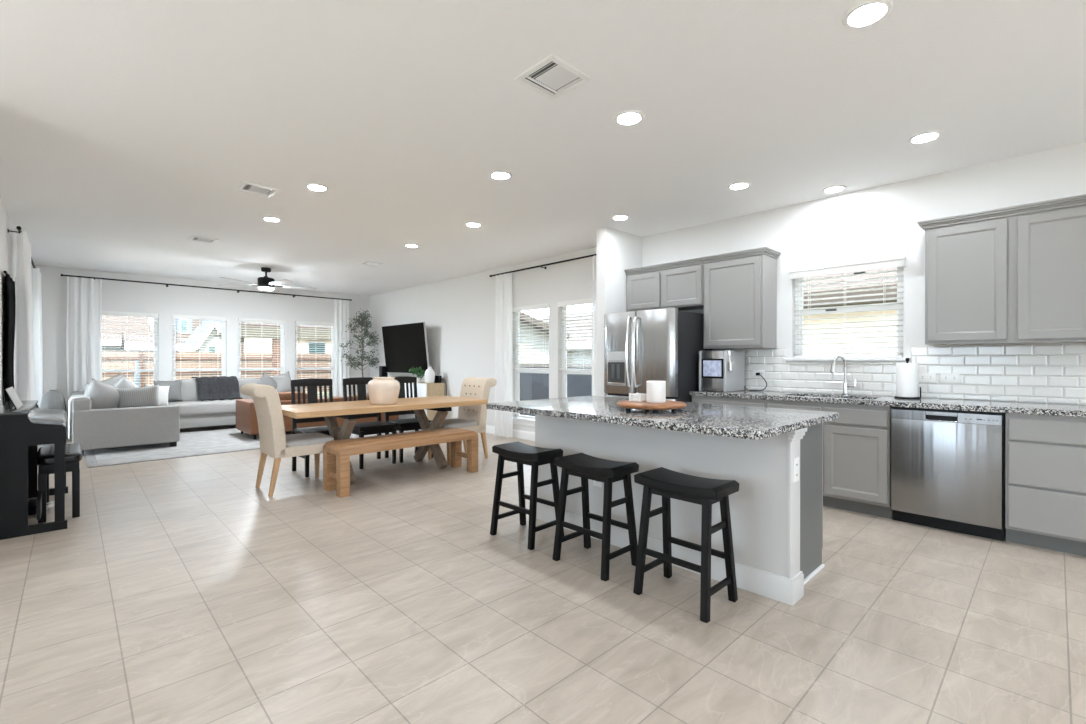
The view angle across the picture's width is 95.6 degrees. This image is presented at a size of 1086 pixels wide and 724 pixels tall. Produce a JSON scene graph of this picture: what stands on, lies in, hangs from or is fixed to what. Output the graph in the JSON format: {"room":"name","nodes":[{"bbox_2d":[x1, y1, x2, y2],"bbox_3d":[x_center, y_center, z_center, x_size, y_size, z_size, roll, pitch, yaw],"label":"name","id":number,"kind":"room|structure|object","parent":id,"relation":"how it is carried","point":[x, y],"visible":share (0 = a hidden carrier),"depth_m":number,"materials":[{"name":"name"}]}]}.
{"room":"open-plan kitchen","nodes":[
{"label":"open-plan kitchen","id":0,"kind":"room"},
{"bbox_2d":[0,197,16,401],"bbox_3d":[-5.775,-0.164,5.234,0.150,2.740,6.850,0,0,-44],"label":"wall","id":1,"kind":"structure","parent":0,"point":[8,241],"depth_m":4.81,"materials":[{"name":"white paint"}]},
{"bbox_2d":[3,271,15,400],"bbox_3d":[-5.309,-0.199,4.898,0.061,1.312,0.820,0,0,-45],"label":"wall hanging","id":2,"kind":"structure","parent":1,"relation":"attached to","point":[9,338],"depth_m":4.74,"materials":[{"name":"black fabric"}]},
{"bbox_2d":[8,226,35,267],"bbox_3d":[-6.656,-1.366,6.332,0.102,0.058,3.660,0,0,-44],"label":"curtain rod","id":3,"kind":"object","parent":1,"relation":"attached to","point":[18,228],"visible":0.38,"depth_m":5.12,"materials":[{"name":"black metal"}]},
{"bbox_2d":[15,231,34,400],"bbox_3d":[-5.693,-0.083,5.396,0.160,2.553,0.850,0,0,-44],"label":"sheer curtain","id":4,"kind":"object","parent":3,"relation":"hanging from","point":[24,350],"visible":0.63,"depth_m":5.14,"materials":[{"name":"white fabric"}]},
{"bbox_2d":[32,268,42,407],"bbox_3d":[-7.571,-0.088,7.354,0.717,2.553,0.150,0,0,42],"label":"sheer curtain","id":5,"kind":"object","parent":3,"relation":"hanging from","point":[36,275],"visible":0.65,"depth_m":7.15,"materials":[{"name":"white fabric"}]},
{"bbox_2d":[31,264,369,409],"bbox_3d":[-6.140,-0.175,9.733,5.850,2.740,0.150,0,0,-44],"label":"wall","id":6,"kind":"structure","parent":0,"point":[119,296],"depth_m":9.12,"materials":[{"name":"white paint"}]},
{"bbox_2d":[102,318,157,380],"bbox_3d":[-7.274,0.055,8.608,0.965,1.845,0.185,0,0,-44],"label":"window","id":7,"kind":"structure","parent":6,"relation":"in","point":[154,321],"depth_m":8.91,"materials":[{"name":"white paint"}]},
{"bbox_2d":[101,311,157,384],"bbox_3d":[-7.261,0.002,8.594,0.857,1.743,0.080,0,0,-44],"label":"window blind","id":8,"kind":"object","parent":7,"relation":"attached to","point":[111,313],"visible":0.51,"depth_m":8.62,"materials":[{"name":"white plastic"}]},
{"bbox_2d":[172,318,225,380],"bbox_3d":[-6.515,0.053,9.336,0.960,1.845,0.185,0,0,-44],"label":"window","id":9,"kind":"structure","parent":6,"relation":"in","point":[173,322],"depth_m":9.40,"materials":[{"name":"white paint"}]},
{"bbox_2d":[172,314,225,378],"bbox_3d":[-6.501,0.000,9.322,0.852,1.743,0.080,0,0,-44],"label":"window blind","id":10,"kind":"object","parent":9,"relation":"attached to","point":[180,317],"visible":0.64,"depth_m":9.31,"materials":[{"name":"white plastic"}]},
{"bbox_2d":[61,274,351,300],"bbox_3d":[-6.093,-1.394,9.590,4.725,0.058,0.118,0,0,-44],"label":"curtain rod","id":11,"kind":"object","parent":6,"relation":"attached to","point":[94,278],"visible":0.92,"depth_m":9.18,"materials":[{"name":"black metal"}]},
{"bbox_2d":[66,276,101,434],"bbox_3d":[-7.557,-0.100,8.111,0.430,2.573,0.094,0,0,-44],"label":"sheer curtain","id":12,"kind":"object","parent":11,"relation":"hanging from","point":[84,295],"visible":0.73,"depth_m":8.09,"materials":[{"name":"white fabric"}]},
{"bbox_2d":[334,299,349,396],"bbox_3d":[-4.513,-0.107,11.030,0.333,2.573,0.092,0,0,-44],"label":"sheer curtain","id":13,"kind":"object","parent":11,"relation":"hanging from","point":[341,307],"visible":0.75,"depth_m":11.01,"materials":[{"name":"white fabric"}]},
{"bbox_2d":[238,322,283,377],"bbox_3d":[-5.751,0.051,10.068,0.965,1.845,0.185,0,0,-44],"label":"window","id":14,"kind":"structure","parent":6,"relation":"in","point":[239,327],"depth_m":10.07,"materials":[{"name":"white paint"}]},
{"bbox_2d":[238,318,284,377],"bbox_3d":[-5.738,-0.002,10.054,0.857,1.743,0.080,0,0,-44],"label":"window blind","id":15,"kind":"object","parent":14,"relation":"attached to","point":[242,320],"visible":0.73,"depth_m":10.03,"materials":[{"name":"white plastic"}]},
{"bbox_2d":[295,324,333,396],"bbox_3d":[-4.990,0.049,10.799,0.965,1.845,0.185,0,0,-44],"label":"window","id":16,"kind":"structure","parent":6,"relation":"in","point":[332,331],"depth_m":10.99,"materials":[{"name":"white paint"}]},
{"bbox_2d":[295,321,333,394],"bbox_3d":[-4.976,-0.004,10.784,0.857,1.743,0.080,0,0,-44],"label":"window blind","id":17,"kind":"object","parent":16,"relation":"attached to","point":[296,322],"visible":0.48,"depth_m":10.75,"materials":[{"name":"white plastic"}]},
{"bbox_2d":[0,0,1085,295],"bbox_3d":[-1.903,-1.588,3.158,8.830,0.120,15.500,0,0,-44],"label":"ceiling","id":18,"kind":"structure","parent":0,"point":[130,130],"depth_m":3.11,"materials":[{"name":"white paint"}]},
{"bbox_2d":[235,181,280,197],"bbox_3d":[-2.532,-1.526,4.370,0.290,0.012,0.290,0,0,-44],"label":"ceiling vent","id":19,"kind":"object","parent":18,"relation":"in","point":[245,187],"visible":1,"depth_m":4.36,"materials":[{"name":"white metal"}]},
{"bbox_2d":[221,267,316,291],"bbox_3d":[-4.499,-1.363,8.074,1.462,0.354,1.472,0,0,-44],"label":"ceiling fan","id":20,"kind":"object","parent":18,"relation":"hanging from","point":[264,283],"visible":1,"depth_m":8.00,"materials":[{"name":"black metal"}]},
{"bbox_2d":[489,171,511,179],"bbox_3d":[-0.347,-1.525,4.028,0.192,0.010,0.192,0,0,-44],"label":"recessed light","id":21,"kind":"object","parent":18,"relation":"in","point":[498,175],"visible":1,"depth_m":4.01,"materials":[{"name":"white plastic"}]},
{"bbox_2d":[513,54,591,99],"bbox_3d":[0.050,-1.521,2.646,0.300,0.012,0.300,0,0,-44],"label":"ceiling vent","id":22,"kind":"object","parent":18,"relation":"in","point":[552,77],"visible":1,"depth_m":2.63,"materials":[{"name":"white metal"}]},
{"bbox_2d":[614,110,644,125],"bbox_3d":[0.538,-1.523,3.075,0.192,0.010,0.192,0,0,-44],"label":"recessed light","id":23,"kind":"object","parent":18,"relation":"in","point":[627,117],"visible":1,"depth_m":3.06,"materials":[{"name":"white plastic"}]},
{"bbox_2d":[841,0,893,28],"bbox_3d":[1.417,-1.520,2.152,0.192,0.010,0.192,0,0,-44],"label":"recessed light","id":24,"kind":"object","parent":18,"relation":"in","point":[866,13],"visible":1,"depth_m":2.14,"materials":[{"name":"white paint"}]},
{"bbox_2d":[907,131,942,143],"bbox_3d":[2.595,-1.524,3.344,0.192,0.010,0.192,0,0,-44],"label":"recessed light","id":25,"kind":"object","parent":18,"relation":"in","point":[928,136],"visible":1,"depth_m":3.33,"materials":[{"name":"white plastic"}]},
{"bbox_2d":[0,424,1085,723],"bbox_3d":[-1.903,1.272,3.166,8.830,0.120,15.500,0,0,-44],"label":"floor","id":26,"kind":"structure","parent":0,"point":[180,591],"depth_m":2.35,"materials":[{"name":"tile"}]},
{"bbox_2d":[0,391,67,539],"bbox_3d":[-4.081,0.710,3.917,0.428,1.000,1.360,0,0,-44],"label":"upright piano","id":27,"kind":"object","parent":26,"relation":"on","point":[24,428],"visible":0.97,"depth_m":3.44,"materials":[{"name":"black wood"}]},
{"bbox_2d":[5,387,22,408],"bbox_3d":[-4.002,0.269,3.728,0.062,0.147,0.520,0,0,-44],"label":"sheet music","id":28,"kind":"object","parent":27,"relation":"on","point":[11,392],"visible":1,"depth_m":3.68,"materials":[{"name":"white paper"}]},
{"bbox_2d":[40,390,66,445],"bbox_3d":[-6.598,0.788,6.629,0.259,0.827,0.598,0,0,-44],"label":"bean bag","id":29,"kind":"object","parent":26,"relation":"on","point":[52,399],"visible":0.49,"depth_m":6.47,"materials":[{"name":"grey fabric"}]},
{"bbox_2d":[36,443,81,522],"bbox_3d":[-3.939,0.958,4.012,0.261,0.502,0.716,0,0,-44],"label":"piano bench","id":30,"kind":"object","parent":26,"relation":"on","point":[73,452],"visible":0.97,"depth_m":3.82,"materials":[{"name":"black wood"}]},
{"bbox_2d":[36,443,81,465],"bbox_3d":[-3.939,0.748,4.011,0.261,0.076,0.716,0,0,-44],"label":"seat cushion","id":31,"kind":"object","parent":30,"relation":"on","point":[73,452],"depth_m":3.82,"materials":[{"name":"black fabric"}]},
{"bbox_2d":[85,427,421,467],"bbox_3d":[-4.527,1.193,8.097,4.410,0.009,2.730,0,0,-44],"label":"area rug","id":32,"kind":"object","parent":26,"relation":"on","point":[222,440],"visible":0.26,"depth_m":6.78,"materials":[{"name":"grey carpet"}]},
{"bbox_2d":[72,378,301,454],"bbox_3d":[-5.519,0.747,8.253,3.445,0.878,2.410,0,0,-44],"label":"sectional sofa","id":33,"kind":"object","parent":32,"relation":"on","point":[92,428],"visible":0.55,"depth_m":6.73,"materials":[{"name":"grey fabric"}]},
{"bbox_2d":[68,395,89,439],"bbox_3d":[-6.162,0.719,6.535,0.208,0.540,0.640,0,0,-44],"label":"throw blanket","id":34,"kind":"object","parent":33,"relation":"on","point":[72,397],"visible":0.86,"depth_m":6.27,"materials":[{"name":"white fabric"}]},
{"bbox_2d":[83,378,121,408],"bbox_3d":[-5.957,0.498,6.661,0.289,0.565,0.571,0,0,39],"label":"throw pillow","id":35,"kind":"object","parent":33,"relation":"on","point":[102,395],"visible":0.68,"depth_m":6.57,"materials":[{"name":"grey fabric"}]},
{"bbox_2d":[114,376,138,388],"bbox_3d":[-5.936,0.452,6.986,0.537,0.528,0.157,0,0,-38],"label":"throw pillow","id":36,"kind":"object","parent":33,"relation":"on","point":[123,383],"visible":0.23,"depth_m":6.93,"materials":[{"name":"grey fabric"}]},
{"bbox_2d":[117,385,159,407],"bbox_3d":[-5.656,0.517,6.867,0.526,0.394,0.176,0,0,-38],"label":"throw pillow","id":37,"kind":"object","parent":33,"relation":"on","point":[141,396],"visible":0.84,"depth_m":6.82,"materials":[{"name":"grey fabric"}]},
{"bbox_2d":[146,384,169,405],"bbox_3d":[-5.965,0.520,7.609,0.157,0.371,0.354,0,0,37],"label":"throw pillow","id":38,"kind":"object","parent":33,"relation":"on","point":[163,391],"visible":0.46,"depth_m":7.63,"materials":[{"name":"white fabric"}]},
{"bbox_2d":[153,380,181,400],"bbox_3d":[-6.443,0.498,8.454,0.401,0.374,0.190,0,0,-38],"label":"throw pillow","id":39,"kind":"object","parent":33,"relation":"on","point":[174,394],"visible":0.64,"depth_m":8.45,"materials":[{"name":"grey fabric"}]},
{"bbox_2d":[173,379,217,401],"bbox_3d":[-6.250,0.517,8.860,0.740,0.420,0.260,0,0,-44],"label":"cushion","id":40,"kind":"object","parent":33,"relation":"on","point":[189,387],"depth_m":8.70,"materials":[{"name":"grey fabric"}]},
{"bbox_2d":[168,398,250,415],"bbox_3d":[-5.883,0.802,8.825,1.440,0.230,0.740,0,0,-44],"label":"seat cushion","id":41,"kind":"object","parent":33,"relation":"on","point":[188,406],"depth_m":8.50,"materials":[{"name":"grey fabric"}]},
{"bbox_2d":[191,376,242,400],"bbox_3d":[-5.923,0.472,8.947,0.728,0.421,0.374,0,0,-44],"label":"knit throw","id":42,"kind":"object","parent":33,"relation":"on","point":[214,387],"visible":1,"depth_m":8.93,"materials":[{"name":"grey fabric"}]},
{"bbox_2d":[236,378,260,398],"bbox_3d":[-5.702,0.515,9.386,0.740,0.420,0.260,0,0,-44],"label":"cushion","id":43,"kind":"object","parent":33,"relation":"on","point":[242,381],"depth_m":9.30,"materials":[{"name":"grey fabric"}]},
{"bbox_2d":[257,372,276,388],"bbox_3d":[-5.304,0.455,9.462,0.158,0.524,0.534,0,0,36],"label":"throw pillow","id":44,"kind":"object","parent":33,"relation":"on","point":[265,379],"visible":0.53,"depth_m":9.44,"materials":[{"name":"grey fabric"}]},
{"bbox_2d":[270,371,295,391],"bbox_3d":[-5.158,0.435,9.685,0.532,0.505,0.190,0,0,-39],"label":"throw pillow","id":45,"kind":"object","parent":33,"relation":"on","point":[283,380],"visible":0.66,"depth_m":9.65,"materials":[{"name":"grey fabric"}]},
{"bbox_2d":[236,391,398,438],"bbox_3d":[-3.882,0.834,8.645,2.440,0.703,0.950,0,0,-44],"label":"leather sofa","id":46,"kind":"object","parent":32,"relation":"on","point":[246,417],"visible":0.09,"depth_m":7.90,"materials":[{"name":"brown leather"}]},
{"bbox_2d":[278,391,307,400],"bbox_3d":[-4.178,0.659,7.980,0.665,0.350,0.260,0,0,-44],"label":"cushion","id":47,"kind":"object","parent":46,"relation":"on","point":[284,396],"depth_m":7.90,"materials":[{"name":"leather"}]},
{"bbox_2d":[240,383,333,496],"bbox_3d":[-2.436,0.706,4.725,0.727,1.007,0.490,0,0,-44],"label":"upholstered chair","id":48,"kind":"object","parent":26,"relation":"on","point":[274,442],"visible":0.97,"depth_m":4.51,"materials":[{"name":"beige fabric"}]},
{"bbox_2d":[286,433,333,446],"bbox_3d":[-2.343,0.782,4.814,0.470,0.124,0.486,0,0,-44],"label":"seat cushion","id":49,"kind":"object","parent":48,"relation":"on","point":[304,439],"depth_m":4.68,"materials":[{"name":"grey fabric"}]},
{"bbox_2d":[291,378,340,476],"bbox_3d":[-2.482,0.697,5.458,0.450,1.019,0.482,0,0,-44],"label":"chair","id":50,"kind":"object","parent":26,"relation":"on","point":[311,383],"visible":0.6,"depth_m":5.53,"materials":[{"name":"black wood"}]},
{"bbox_2d":[338,310,380,376],"bbox_3d":[-4.047,0.002,10.921,0.861,2.376,0.792,0,0,-40],"label":"tree","id":51,"kind":"object","parent":26,"relation":"on","point":[363,322],"visible":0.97,"depth_m":10.91,"materials":[{"name":"green plant"}]},
{"bbox_2d":[343,377,396,468],"bbox_3d":[-2.060,0.696,5.849,0.450,1.019,0.482,0,0,-45],"label":"chair","id":52,"kind":"object","parent":26,"relation":"on","point":[377,427],"visible":0.63,"depth_m":5.85,"materials":[{"name":"black wood"}]},
{"bbox_2d":[281,396,487,484],"bbox_3d":[-1.721,0.830,5.390,2.115,0.772,0.900,0,0,-44],"label":"dining table","id":53,"kind":"object","parent":26,"relation":"on","point":[351,411],"visible":0.75,"depth_m":5.15,"materials":[{"name":"brown wood"}]},
{"bbox_2d":[367,377,399,404],"bbox_3d":[-1.694,0.303,5.235,0.334,0.281,0.334,0,0,-44],"label":"vase","id":54,"kind":"object","parent":53,"relation":"on","point":[381,390],"visible":1,"depth_m":5.11,"materials":[{"name":"beige ceramic"}]},
{"bbox_2d":[323,427,477,497],"bbox_3d":[-1.401,0.981,5.046,1.510,0.452,0.420,0,0,-44],"label":"bench","id":55,"kind":"object","parent":26,"relation":"on","point":[336,453],"visible":1,"depth_m":4.74,"materials":[{"name":"brown wood"}]},
{"bbox_2d":[385,376,432,462],"bbox_3d":[-1.692,0.695,6.188,0.450,1.019,0.482,0,0,-42],"label":"chair","id":56,"kind":"object","parent":26,"relation":"on","point":[403,425],"visible":0.5,"depth_m":6.27,"materials":[{"name":"black wood"}]},
{"bbox_2d":[399,382,444,420],"bbox_3d":[-2.728,0.792,9.821,0.406,0.805,2.150,0,0,-44],"label":"media console","id":57,"kind":"object","parent":26,"relation":"on","point":[424,389],"visible":0.06,"depth_m":9.06,"materials":[{"name":"brown wood"}]},
{"bbox_2d":[428,377,496,464],"bbox_3d":[-1.011,0.703,6.140,0.727,1.007,0.490,0,0,-44],"label":"upholstered chair","id":58,"kind":"object","parent":26,"relation":"on","point":[473,417],"visible":0.67,"depth_m":6.10,"materials":[{"name":"beige fabric"}]},
{"bbox_2d":[430,418,476,428],"bbox_3d":[-1.104,0.779,6.051,0.470,0.124,0.486,0,0,-44],"label":"seat cushion","id":59,"kind":"object","parent":58,"relation":"on","point":[461,423],"depth_m":5.93,"materials":[{"name":"grey fabric"}]},
{"bbox_2d":[490,442,563,549],"bbox_3d":[-0.112,0.902,3.421,0.470,0.623,0.325,0,0,44],"label":"bar stool","id":60,"kind":"object","parent":26,"relation":"on","point":[520,453],"visible":0.94,"depth_m":3.36,"materials":[{"name":"black wood"}]},
{"bbox_2d":[552,453,638,580],"bbox_3d":[0.317,0.903,2.973,0.325,0.623,0.470,0,0,-44],"label":"bar stool","id":61,"kind":"object","parent":26,"relation":"on","point":[582,465],"visible":1,"depth_m":2.91,"materials":[{"name":"black wood"}]},
{"bbox_2d":[604,308,712,401],"bbox_3d":[1.213,0.337,5.313,0.876,1.738,0.882,0,0,-44],"label":"refrigerator","id":62,"kind":"object","parent":26,"relation":"on","point":[664,344],"visible":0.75,"depth_m":5.00,"materials":[{"name":"silver metal"}]},
{"bbox_2d":[535,415,824,605],"bbox_3d":[0.822,0.773,3.348,0.651,0.876,1.908,0,0,-44],"label":"kitchen island","id":63,"kind":"object","parent":26,"relation":"on","point":[777,522],"visible":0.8,"depth_m":2.78,"materials":[{"name":"grey paint"}]},
{"bbox_2d":[486,396,838,439],"bbox_3d":[0.672,0.317,3.226,1.165,0.038,1.955,0,0,-44],"label":"island countertop","id":64,"kind":"structure","parent":63,"relation":"on","point":[735,421],"depth_m":2.80,"materials":[{"name":"stone"}]},
{"bbox_2d":[617,400,685,412],"bbox_3d":[0.665,0.272,3.028,0.420,0.050,0.420,0,0,-44],"label":"serving tray","id":65,"kind":"object","parent":64,"relation":"on","point":[668,405],"visible":0.91,"depth_m":2.88,"materials":[{"name":"brown wood"}]},
{"bbox_2d":[646,381,665,402],"bbox_3d":[0.697,0.182,3.031,0.116,0.130,0.116,0,0,-44],"label":"candle jar","id":66,"kind":"object","parent":65,"relation":"on","point":[655,390],"visible":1,"depth_m":2.98,"materials":[{"name":"white glass"}]},
{"bbox_2d":[633,467,738,622],"bbox_3d":[0.732,0.904,2.540,0.325,0.623,0.470,0,0,-44],"label":"bar stool","id":67,"kind":"object","parent":26,"relation":"on","point":[666,483],"visible":1,"depth_m":2.48,"materials":[{"name":"black wood"}]},
{"bbox_2d":[692,395,766,406],"bbox_3d":[1.949,0.770,4.864,0.612,0.874,0.730,0,0,-44],"label":"base cabinet","id":68,"kind":"object","parent":26,"relation":"on","point":[697,399],"visible":0.04,"depth_m":4.63,"materials":[{"name":"grey paint"}]},
{"bbox_2d":[767,400,892,518],"bbox_3d":[2.523,0.772,4.266,0.612,0.874,0.918,0,0,-44],"label":"base cabinet","id":69,"kind":"object","parent":26,"relation":"on","point":[857,444],"visible":0.56,"depth_m":3.89,"materials":[{"name":"grey paint"}]},
{"bbox_2d":[891,406,1005,540],"bbox_3d":[3.047,0.774,3.690,0.596,0.872,0.626,0,0,-44],"label":"dishwasher","id":70,"kind":"object","parent":26,"relation":"on","point":[948,466],"visible":0.98,"depth_m":3.47,"materials":[{"name":"silver metal"}]},
{"bbox_2d":[1005,413,1085,555],"bbox_3d":[3.551,0.775,3.194,0.612,0.874,0.772,0,0,-44],"label":"base cabinet","id":71,"kind":"object","parent":26,"relation":"on","point":[1045,455],"visible":0.95,"depth_m":3.13,"materials":[{"name":"grey paint"}]},
{"bbox_2d":[690,390,1085,416],"bbox_3d":[2.771,0.315,3.995,0.628,0.038,3.130,0,0,-44],"label":"countertop","id":72,"kind":"structure","parent":71,"relation":"on","point":[1074,410],"depth_m":3.69,"materials":[{"name":"stone"}]},
{"bbox_2d":[699,350,766,391],"bbox_3d":[1.927,0.089,4.959,0.477,0.404,0.519,0,0,-44],"label":"ice maker","id":73,"kind":"object","parent":72,"relation":"on","point":[724,371],"visible":1,"depth_m":4.90,"materials":[{"name":"silver metal"}]},
{"bbox_2d":[830,356,855,394],"bbox_3d":[2.654,0.118,4.375,0.212,0.352,0.092,0,0,6],"label":"kitchen faucet","id":74,"kind":"object","parent":72,"relation":"on","point":[846,386],"visible":0.99,"depth_m":4.37,"materials":[{"name":"silver metal"}]},
{"bbox_2d":[894,358,920,398],"bbox_3d":[2.960,0.131,3.993,0.176,0.328,0.180,0,0,-44],"label":"paper towel holder","id":75,"kind":"object","parent":72,"relation":"on","point":[907,374],"visible":1,"depth_m":3.94,"materials":[{"name":"white paper"}]},
{"bbox_2d":[596,226,641,395],"bbox_3d":[0.918,-0.165,5.861,0.720,2.740,0.130,0,0,-44],"label":"wall","id":76,"kind":"structure","parent":0,"point":[617,251],"depth_m":5.65,"materials":[{"name":"white paint"}]},
{"bbox_2d":[370,142,1085,431],"bbox_3d":[1.229,-0.166,6.166,0.150,2.740,15.200,0,0,-44],"label":"wall","id":77,"kind":"structure","parent":0,"point":[879,222],"depth_m":4.87,"materials":[{"name":"white paint"}]},
{"bbox_2d":[382,322,428,373],"bbox_3d":[-2.713,-0.263,9.933,0.324,0.983,1.715,0,0,-44],"label":"television","id":78,"kind":"object","parent":77,"relation":"attached to","point":[405,345],"visible":0.88,"depth_m":9.80,"materials":[{"name":"black metal"}]},
{"bbox_2d":[485,425,534,440],"bbox_3d":[-1.482,1.132,8.876,0.016,0.130,7.540,0,0,-44],"label":"baseboard","id":79,"kind":"structure","parent":77,"relation":"attached to","point":[520,434],"depth_m":7.70,"materials":[{"name":"white paint"}]},
{"bbox_2d":[513,311,548,426],"bbox_3d":[-0.177,0.058,7.593,0.185,1.845,0.965,0,0,-44],"label":"window","id":80,"kind":"structure","parent":77,"relation":"in","point":[519,419],"depth_m":7.90,"materials":[{"name":"white paint"}]},
{"bbox_2d":[512,303,548,369],"bbox_3d":[-0.191,-0.378,7.578,0.080,0.978,0.857,0,0,-44],"label":"window blind","id":81,"kind":"object","parent":80,"relation":"attached to","point":[538,306],"visible":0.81,"depth_m":7.60,"materials":[{"name":"white plastic"}]},
{"bbox_2d":[490,254,595,276],"bbox_3d":[0.001,-1.403,7.257,0.108,0.058,2.440,0,0,-44],"label":"curtain rod","id":82,"kind":"object","parent":77,"relation":"attached to","point":[593,254],"visible":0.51,"depth_m":7.16,"materials":[{"name":"black metal"}]},
{"bbox_2d":[494,273,512,437],"bbox_3d":[-0.628,-0.106,7.843,0.090,2.588,0.399,0,0,-44],"label":"sheer curtain","id":83,"kind":"object","parent":82,"relation":"hanging from","point":[503,313],"visible":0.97,"depth_m":7.81,"materials":[{"name":"white fabric"}]},
{"bbox_2d":[592,256,595,395],"bbox_3d":[0.714,-0.103,6.449,0.072,2.588,0.205,0,0,-44],"label":"sheer curtain","id":84,"kind":"object","parent":82,"relation":"hanging from","point":[593,257],"visible":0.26,"depth_m":6.46,"materials":[{"name":"white fabric"}]},
{"bbox_2d":[562,306,591,397],"bbox_3d":[0.550,0.060,6.835,0.185,1.845,0.965,0,0,-44],"label":"window","id":85,"kind":"structure","parent":77,"relation":"in","point":[564,372],"depth_m":7.15,"materials":[{"name":"white paint"}]},
{"bbox_2d":[558,298,591,369],"bbox_3d":[0.536,-0.376,6.820,0.080,0.978,0.857,0,0,-44],"label":"window blind","id":86,"kind":"object","parent":85,"relation":"attached to","point":[588,300],"visible":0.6,"depth_m":6.89,"materials":[{"name":"white plastic"}]},
{"bbox_2d":[624,257,703,311],"bbox_3d":[1.432,-0.840,5.574,0.370,0.491,0.985,0,0,-44],"label":"upper cabinet","id":87,"kind":"object","parent":77,"relation":"attached to","point":[678,284],"visible":0.91,"depth_m":5.42,"materials":[{"name":"grey paint"}]},
{"bbox_2d":[702,247,780,348],"bbox_3d":[1.999,-0.611,4.983,0.370,0.946,0.652,0,0,-44],"label":"upper cabinet","id":88,"kind":"object","parent":77,"relation":"attached to","point":[740,287],"visible":1,"depth_m":4.84,"materials":[{"name":"grey paint"}]},
{"bbox_2d":[785,267,909,360],"bbox_3d":[2.773,-0.444,4.515,0.185,0.865,0.990,0,0,-44],"label":"window","id":89,"kind":"structure","parent":77,"relation":"in","point":[898,268],"depth_m":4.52,"materials":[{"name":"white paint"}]},
{"bbox_2d":[788,256,905,357],"bbox_3d":[2.748,-0.463,4.490,0.112,0.851,0.930,0,0,-44],"label":"window blind","id":90,"kind":"object","parent":89,"relation":"attached to","point":[893,262],"visible":0.95,"depth_m":4.46,"materials":[{"name":"white plastic"}]},
{"bbox_2d":[719,344,1085,404],"bbox_3d":[2.993,0.084,4.207,0.006,0.421,3.128,0,0,-44],"label":"backsplash","id":91,"kind":"structure","parent":77,"relation":"attached to","point":[938,360],"depth_m":3.87,"materials":[{"name":"white tile"}]},
{"bbox_2d":[919,373,935,381],"bbox_3d":[3.148,0.127,4.038,0.008,0.074,0.120,0,0,-44],"label":"wall outlet","id":92,"kind":"object","parent":77,"relation":"attached to","point":[923,377],"visible":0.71,"depth_m":4.03,"materials":[{"name":"white plastic"}]},
{"bbox_2d":[941,373,959,382],"bbox_3d":[3.252,0.128,3.929,0.008,0.074,0.120,0,0,-44],"label":"wall outlet","id":93,"kind":"object","parent":77,"relation":"attached to","point":[945,377],"visible":1,"depth_m":3.93,"materials":[{"name":"white plastic"}]},
{"bbox_2d":[917,194,1085,344],"bbox_3d":[3.379,-0.607,3.545,0.370,0.946,1.042,0,0,-44],"label":"upper cabinet","id":94,"kind":"object","parent":77,"relation":"attached to","point":[1013,274],"visible":1,"depth_m":3.45,"materials":[{"name":"grey paint"}]},
{"label":"outside","id":95,"kind":"structure","parent":0,"visible":0},
{"bbox_2d":[305,391,328,396],"bbox_3d":[-3.164,1.423,17.752,100.000,0.200,110.000,0,0,-44],"label":"ground","id":96,"kind":"structure","parent":95,"point":[327,391],"depth_m":19.95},
{"bbox_2d":[101,315,150,351],"bbox_3d":[-23.042,-1.494,18.751,11.900,5.630,10.230,0,0,-44],"label":"house","id":97,"kind":"structure","parent":96,"relation":"on","point":[110,343],"depth_m":19.07,"materials":[{"name":"white"}]},
{"bbox_2d":[121,330,183,351],"bbox_3d":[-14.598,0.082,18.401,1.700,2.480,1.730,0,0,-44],"label":"house","id":98,"kind":"structure","parent":96,"relation":"on","point":[127,346],"depth_m":17.74,"materials":[{"name":"white"}]},
{"bbox_2d":[150,317,243,352],"bbox_3d":[-37.239,-5.448,58.468,14.600,13.330,15.030,0,0,-44],"label":"house","id":99,"kind":"structure","parent":96,"relation":"on","point":[185,320],"depth_m":50.04,"materials":[{"name":"beige brick"}]},
{"bbox_2d":[181,322,221,352],"bbox_3d":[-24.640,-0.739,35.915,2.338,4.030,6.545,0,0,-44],"label":"house","id":100,"kind":"structure","parent":96,"relation":"on","point":[218,342],"depth_m":33.83,"materials":[{"name":"white"}]},
{"bbox_2d":[102,351,331,391],"bbox_3d":[-12.367,0.481,18.568,23.950,1.680,0.120,0,0,-44],"label":"wooden fence","id":101,"kind":"object","parent":96,"relation":"on","point":[205,357],"visible":0.13,"depth_m":18.36,"materials":[{"name":"brown wood"}]},
{"bbox_2d":[209,322,330,375],"bbox_3d":[-8.062,-0.677,16.063,4.200,4.010,4.050,0,0,-44],"label":"covered patio","id":102,"kind":"structure","parent":96,"relation":"on","point":[313,330],"depth_m":13.89,"materials":[{"name":"beige"}]},
{"bbox_2d":[241,338,330,353],"bbox_3d":[-13.131,-1.626,31.026,9.000,5.830,10.030,0,0,-44],"label":"house","id":103,"kind":"structure","parent":96,"relation":"on","point":[314,344],"depth_m":26.45,"materials":[{"name":"beige"}]},
{"bbox_2d":[520,311,569,362],"bbox_3d":[-3.712,-0.346,19.401,5.758,3.330,7.655,0,0,-44],"label":"house","id":104,"kind":"structure","parent":96,"relation":"on","point":[541,349],"depth_m":17.89,"materials":[{"name":"white"}]},
{"bbox_2d":[520,363,591,415],"bbox_3d":[-0.437,0.683,12.052,0.110,1.310,6.800,0,0,-44],"label":"fence","id":105,"kind":"object","parent":96,"relation":"on","point":[533,386],"visible":0.14,"depth_m":11.50,"materials":[{"name":"grey"}]},
{"bbox_2d":[540,313,591,363],"bbox_3d":[5.512,-0.813,26.035,11.078,4.230,15.045,0,0,-44],"label":"house","id":106,"kind":"structure","parent":96,"relation":"on","point":[574,346],"depth_m":23.29,"materials":[{"name":"white"}]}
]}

